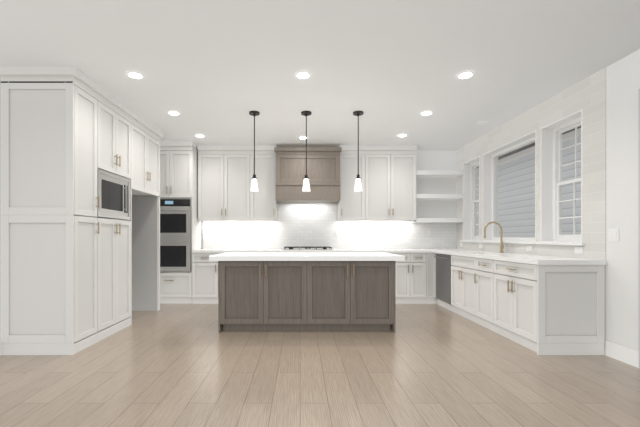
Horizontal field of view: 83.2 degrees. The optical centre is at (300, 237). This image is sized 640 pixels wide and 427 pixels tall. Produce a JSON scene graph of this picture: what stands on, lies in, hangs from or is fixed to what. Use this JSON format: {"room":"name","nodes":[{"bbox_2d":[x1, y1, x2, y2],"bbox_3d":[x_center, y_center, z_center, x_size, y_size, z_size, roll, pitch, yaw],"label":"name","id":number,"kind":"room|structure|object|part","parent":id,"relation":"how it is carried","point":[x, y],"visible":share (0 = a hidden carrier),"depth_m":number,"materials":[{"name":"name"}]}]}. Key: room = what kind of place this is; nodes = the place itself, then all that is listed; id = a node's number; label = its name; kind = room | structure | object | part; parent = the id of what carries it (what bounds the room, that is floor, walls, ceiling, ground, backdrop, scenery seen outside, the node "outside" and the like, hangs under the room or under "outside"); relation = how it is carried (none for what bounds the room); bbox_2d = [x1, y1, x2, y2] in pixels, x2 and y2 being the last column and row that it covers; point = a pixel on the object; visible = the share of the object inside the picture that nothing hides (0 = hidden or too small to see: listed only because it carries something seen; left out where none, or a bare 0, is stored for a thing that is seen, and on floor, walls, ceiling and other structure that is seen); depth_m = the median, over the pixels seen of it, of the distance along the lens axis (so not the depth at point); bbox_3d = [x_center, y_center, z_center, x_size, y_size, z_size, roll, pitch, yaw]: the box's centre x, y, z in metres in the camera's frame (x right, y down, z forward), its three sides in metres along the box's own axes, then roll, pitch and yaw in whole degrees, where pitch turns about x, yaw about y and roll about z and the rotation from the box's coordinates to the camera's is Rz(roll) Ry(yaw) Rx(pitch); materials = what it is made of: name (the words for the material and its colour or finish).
{"room":"kitchen","nodes":[
{"label":"kitchen","id":0,"kind":"room"},
{"bbox_2d":[0,76,0,340],"bbox_3d":[-2.940,-0.250,2.490,0.150,2.750,8.480,0,0,0],"label":"wall","id":1,"kind":"structure","parent":0,"point":[0,208],"depth_m":3.44,"materials":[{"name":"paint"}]},
{"bbox_2d":[0,304,639,426],"bbox_3d":[0.030,1.175,2.565,6.090,0.100,8.630,0,0,0],"label":"floor","id":2,"kind":"structure","parent":0,"point":[189,365],"depth_m":2.83,"materials":[{"name":"brown wood"}]},
{"bbox_2d":[0,66,162,354],"bbox_3d":[-2.498,-0.248,4.510,0.729,2.747,2.200,0,0,0],"label":"pantry unit","id":3,"kind":"object","parent":2,"relation":"on","point":[80,210],"visible":1,"depth_m":3.45,"materials":[{"name":"white wood"}]},
{"bbox_2d":[160,141,201,303],"bbox_3d":[-2.347,-0.248,6.375,1.030,2.747,0.703,0,0,0],"label":"tall cabinet","id":4,"kind":"object","parent":2,"relation":"on","point":[180,231],"visible":0.5,"depth_m":6.10,"materials":[{"name":"white wood"}]},
{"bbox_3d":[-2.213,-0.069,6.082,0.160,1.602,0.037,0,0,0],"label":"handle","id":5,"kind":"part","parent":4,"relation":"part of","materials":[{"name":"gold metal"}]},
{"bbox_2d":[160,198,199,271],"bbox_3d":[-2.221,-0.040,6.347,0.730,1.240,0.646,0,0,0],"label":"double oven","id":6,"kind":"object","parent":4,"relation":"in","point":[179,222],"depth_m":6.09,"materials":[{"name":"silver metal"}]},
{"bbox_2d":[192,255,217,303],"bbox_3d":[-1.577,0.693,6.404,0.503,0.865,0.647,0,0,0],"label":"base cabinet","id":7,"kind":"object","parent":2,"relation":"on","point":[204,271],"depth_m":6.09,"materials":[{"name":"white wood"}]},
{"bbox_2d":[217,260,396,332],"bbox_3d":[0.080,0.700,4.683,2.096,0.850,0.929,0,0,0],"label":"kitchen island","id":8,"kind":"object","parent":2,"relation":"on","point":[306,291],"depth_m":4.27,"materials":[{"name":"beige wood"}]},
{"bbox_2d":[209,252,404,259],"bbox_3d":[0.080,0.279,4.737,2.300,0.128,1.044,0,0,0],"label":"island countertop","id":9,"kind":"structure","parent":8,"relation":"on","point":[228,255],"depth_m":4.21,"materials":[{"name":"white stone"}]},
{"bbox_2d":[396,261,399,303],"bbox_3d":[1.339,0.693,6.404,0.617,0.865,0.647,0,0,0],"label":"base cabinet","id":10,"kind":"object","parent":2,"relation":"on","point":[397,262],"depth_m":6.09,"materials":[{"name":"white wood"}]},
{"bbox_2d":[400,255,435,303],"bbox_3d":[1.910,0.693,6.404,0.766,0.865,0.647,0,0,0],"label":"base cabinet","id":11,"kind":"object","parent":2,"relation":"on","point":[417,272],"depth_m":6.09,"materials":[{"name":"white wood"}]},
{"bbox_2d":[192,247,459,254],"bbox_3d":[0.542,0.237,6.396,4.740,0.045,0.662,0,0,0],"label":"countertop","id":12,"kind":"structure","parent":11,"relation":"on","point":[205,250],"depth_m":6.17,"materials":[{"name":"white stone"}]},
{"bbox_2d":[282,246,333,249],"bbox_3d":[0.135,0.191,6.415,0.880,0.048,0.490,0,0,0],"label":"cooktop","id":13,"kind":"object","parent":12,"relation":"in","point":[290,248],"depth_m":6.26,"materials":[{"name":"black metal"}]},
{"bbox_2d":[434,254,449,309],"bbox_3d":[2.592,0.694,5.717,0.639,0.862,0.675,0,0,0],"label":"dishwasher","id":14,"kind":"object","parent":2,"relation":"on","point":[442,261],"depth_m":5.75,"materials":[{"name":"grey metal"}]},
{"bbox_2d":[450,254,469,319],"bbox_3d":[2.594,0.692,5.022,0.637,0.865,0.845,0,0,0],"label":"base cabinet","id":15,"kind":"object","parent":2,"relation":"on","point":[459,267],"depth_m":5.14,"materials":[{"name":"white wood"}]},
{"bbox_2d":[470,258,489,329],"bbox_3d":[2.594,0.692,4.450,0.637,0.865,0.540,0,0,0],"label":"base cabinet","id":16,"kind":"object","parent":2,"relation":"on","point":[479,267],"depth_m":4.57,"materials":[{"name":"white wood"}]},
{"bbox_2d":[490,258,604,354],"bbox_3d":[2.594,0.692,3.870,0.637,0.865,0.860,0,0,0],"label":"base cabinet","id":17,"kind":"object","parent":2,"relation":"on","point":[545,305],"depth_m":3.45,"materials":[{"name":"white wood"}]},
{"bbox_2d":[434,250,605,265],"bbox_3d":[2.586,0.272,4.744,0.652,0.115,2.638,0,0,0],"label":"countertop","id":18,"kind":"structure","parent":17,"relation":"on","point":[531,260],"depth_m":3.80,"materials":[{"name":"white stone"}]},
{"bbox_2d":[483,222,504,252],"bbox_3d":[2.729,-0.005,5.062,0.280,0.440,0.096,0,0,0],"label":"faucet","id":19,"kind":"object","parent":18,"relation":"on","point":[501,242],"depth_m":5.07,"materials":[{"name":"gold metal"}]},
{"bbox_2d":[0,0,639,150],"bbox_3d":[0.030,-1.675,2.565,6.090,0.100,8.630,0,0,0],"label":"ceiling","id":20,"kind":"structure","parent":0,"point":[215,72],"depth_m":3.27,"materials":[{"name":"paint"}]},
{"bbox_2d":[126,71,143,78],"bbox_3d":[-1.650,-1.621,3.600,0.170,0.007,0.170,0,0,0],"label":"recessed light","id":21,"kind":"object","parent":20,"relation":"in","point":[134,75],"visible":1,"depth_m":3.59,"materials":[{"name":"white plastic"}]},
{"bbox_2d":[167,111,180,115],"bbox_3d":[-1.650,-1.621,4.700,0.170,0.007,0.170,0,0,0],"label":"recessed light","id":22,"kind":"object","parent":20,"relation":"in","point":[174,113],"visible":1,"depth_m":4.70,"materials":[{"name":"white plastic"}]},
{"bbox_2d":[194,134,204,137],"bbox_3d":[-1.600,-1.621,5.750,0.170,0.007,0.170,0,0,0],"label":"recessed light","id":23,"kind":"object","parent":20,"relation":"in","point":[199,135],"visible":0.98,"depth_m":5.72,"materials":[{"name":"white plastic"}]},
{"bbox_2d":[249,111,259,191],"bbox_3d":[-0.595,-1.112,4.680,0.134,1.024,0.136,0,0,0],"label":"pendant light","id":24,"kind":"object","parent":20,"relation":"hanging from","point":[254,186],"visible":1,"depth_m":4.66,"materials":[{"name":"white glass"}]},
{"bbox_2d":[295,71,311,78],"bbox_3d":[0.030,-1.621,3.600,0.170,0.007,0.170,0,0,0],"label":"recessed light","id":25,"kind":"object","parent":20,"relation":"in","point":[303,75],"visible":1,"depth_m":3.59,"materials":[{"name":"white plastic"}]},
{"bbox_2d":[301,111,310,191],"bbox_3d":[0.080,-1.112,4.680,0.134,1.024,0.136,0,0,0],"label":"pendant light","id":26,"kind":"object","parent":20,"relation":"hanging from","point":[306,186],"visible":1,"depth_m":4.66,"materials":[{"name":"white glass"}]},
{"bbox_2d":[353,111,363,191],"bbox_3d":[0.755,-1.112,4.680,0.134,1.024,0.136,0,0,0],"label":"pendant light","id":27,"kind":"object","parent":20,"relation":"hanging from","point":[358,187],"visible":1,"depth_m":4.66,"materials":[{"name":"white glass"}]},
{"bbox_2d":[420,111,432,115],"bbox_3d":[1.650,-1.621,4.700,0.170,0.007,0.170,0,0,0],"label":"recessed light","id":28,"kind":"object","parent":20,"relation":"in","point":[424,113],"visible":1,"depth_m":4.70,"materials":[{"name":"white plastic"}]},
{"bbox_2d":[456,71,473,78],"bbox_3d":[1.650,-1.621,3.600,0.170,0.007,0.170,0,0,0],"label":"recessed light","id":29,"kind":"object","parent":20,"relation":"in","point":[465,75],"visible":1,"depth_m":3.59,"materials":[{"name":"white plastic"}]},
{"bbox_2d":[477,121,488,124],"bbox_3d":[2.580,-1.621,5.090,0.150,0.007,0.150,0,0,0],"label":"smoke detector","id":30,"kind":"object","parent":20,"relation":"attached to","point":[482,122],"visible":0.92,"depth_m":5.07,"materials":[{"name":"white plastic"}]},
{"bbox_2d":[277,151,455,220],"bbox_3d":[-0.045,-0.250,6.805,5.940,2.750,0.150,0,0,0],"label":"wall","id":31,"kind":"structure","parent":0,"point":[435,160],"depth_m":6.73,"materials":[{"name":"paint"}]},
{"bbox_2d":[198,154,252,220],"bbox_3d":[-1.321,-0.902,6.554,0.983,1.186,0.347,0,0,0],"label":"upper cabinet","id":32,"kind":"object","parent":31,"relation":"attached to","point":[224,180],"depth_m":6.39,"materials":[{"name":"white wood"}]},
{"bbox_2d":[253,154,276,220],"bbox_3d":[-0.689,-0.902,6.554,0.521,1.186,0.347,0,0,0],"label":"upper cabinet","id":33,"kind":"object","parent":31,"relation":"attached to","point":[264,200],"depth_m":6.39,"materials":[{"name":"white wood"}]},
{"bbox_2d":[274,147,341,202],"bbox_3d":[0.135,-1.100,6.463,1.160,0.910,0.527,0,0,0],"label":"range hood","id":34,"kind":"object","parent":31,"relation":"attached to","point":[323,168],"visible":0.98,"depth_m":6.25,"materials":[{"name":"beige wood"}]},
{"bbox_2d":[338,154,368,220],"bbox_3d":[0.955,-0.902,6.554,0.514,1.186,0.347,0,0,0],"label":"upper cabinet","id":35,"kind":"object","parent":31,"relation":"attached to","point":[352,206],"depth_m":6.39,"materials":[{"name":"white wood"}]},
{"bbox_2d":[369,154,416,221],"bbox_3d":[1.576,-0.902,6.554,0.967,1.186,0.347,0,0,0],"label":"upper cabinet","id":36,"kind":"object","parent":31,"relation":"attached to","point":[388,175],"depth_m":6.39,"materials":[{"name":"white wood"}]},
{"bbox_2d":[410,218,462,222],"bbox_3d":[2.487,-0.307,6.568,0.849,0.075,0.296,0,0,0],"label":"open shelf","id":37,"kind":"object","parent":36,"relation":"attached to","point":[416,220],"depth_m":6.42,"materials":[{"name":"white wood"}]},
{"bbox_2d":[410,194,462,199],"bbox_3d":[2.487,-0.738,6.568,0.849,0.075,0.296,0,0,0],"label":"open shelf","id":38,"kind":"object","parent":36,"relation":"attached to","point":[416,196],"depth_m":6.42,"materials":[{"name":"white wood"}]},
{"bbox_2d":[410,170,462,177],"bbox_3d":[2.487,-1.157,6.568,0.849,0.075,0.296,0,0,0],"label":"open shelf","id":39,"kind":"object","parent":36,"relation":"attached to","point":[416,173],"depth_m":6.42,"materials":[{"name":"white wood"}]},
{"bbox_2d":[456,49,639,351],"bbox_3d":[3.030,-0.250,2.565,0.230,2.750,8.630,0,0,0],"label":"wall","id":40,"kind":"structure","parent":0,"point":[605,100],"depth_m":3.44,"materials":[{"name":"paint"}]},
{"bbox_2d":[463,156,479,240],"bbox_3d":[3.019,-0.635,6.150,0.211,1.380,0.600,0,0,0],"label":"window","id":41,"kind":"structure","parent":40,"relation":"in","point":[470,201],"depth_m":6.41,"materials":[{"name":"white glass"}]},
{"bbox_2d":[483,130,535,241],"bbox_3d":[3.019,-0.635,5.095,0.211,1.380,1.290,0,0,0],"label":"window","id":42,"kind":"structure","parent":40,"relation":"in","point":[490,185],"depth_m":5.68,"materials":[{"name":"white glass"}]},
{"bbox_2d":[460,240,584,245],"bbox_3d":[2.897,0.068,5.085,0.034,0.030,2.810,0,0,0],"label":"window sill","id":43,"kind":"structure","parent":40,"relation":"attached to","point":[551,243],"depth_m":4.44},
{"bbox_2d":[526,245,532,250],"bbox_3d":[2.911,0.135,4.570,0.008,0.070,0.114,0,0,0],"label":"electrical outlet","id":44,"kind":"object","parent":40,"relation":"attached to","point":[529,247],"visible":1,"depth_m":4.57,"materials":[{"name":"white plastic"}]},
{"bbox_2d":[541,110,581,242],"bbox_3d":[3.019,-0.635,4.040,0.211,1.380,0.640,0,0,0],"label":"window","id":45,"kind":"structure","parent":40,"relation":"in","point":[552,183],"depth_m":4.30,"materials":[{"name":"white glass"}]},
{"bbox_2d":[575,247,583,253],"bbox_3d":[2.911,0.135,3.760,0.008,0.070,0.114,0,0,0],"label":"electrical outlet","id":46,"kind":"object","parent":40,"relation":"attached to","point":[579,250],"visible":1,"depth_m":3.75,"materials":[{"name":"white plastic"}]},
{"bbox_2d":[608,228,618,240],"bbox_3d":[2.920,-0.025,3.355,0.008,0.120,0.110,0,0,0],"label":"switch plate","id":47,"kind":"object","parent":40,"relation":"attached to","point":[613,234],"visible":1,"depth_m":3.35,"materials":[{"name":"white plastic"}]},
{"bbox_2d":[605,341,638,367],"bbox_3d":[2.916,1.055,0.932,0.019,0.140,5.005,0,0,0],"label":"baseboard","id":48,"kind":"structure","parent":40,"relation":"attached to","point":[623,354],"depth_m":3.25,"materials":[{"name":"white wood"}]},
{"bbox_2d":[639,89,639,368],"bbox_3d":[2.915,-0.075,2.245,0.020,2.400,1.690,0,0,0],"label":"patio door","id":49,"kind":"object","parent":40,"relation":"attached to","point":[639,228],"visible":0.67,"depth_m":3.08,"materials":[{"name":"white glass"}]},
{"bbox_3d":[4.728,1.675,9.000,3.145,0.100,30.000,0,0,0],"label":"ground","id":50,"kind":"structure","parent":0,"visible":0},
{"bbox_2d":[476,126,580,236],"bbox_3d":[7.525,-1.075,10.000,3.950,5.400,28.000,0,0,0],"label":"window glass","id":51,"kind":"object","parent":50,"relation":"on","point":[567,206],"depth_m":10.02,"materials":[{"name":"grey glass"}]}
]}

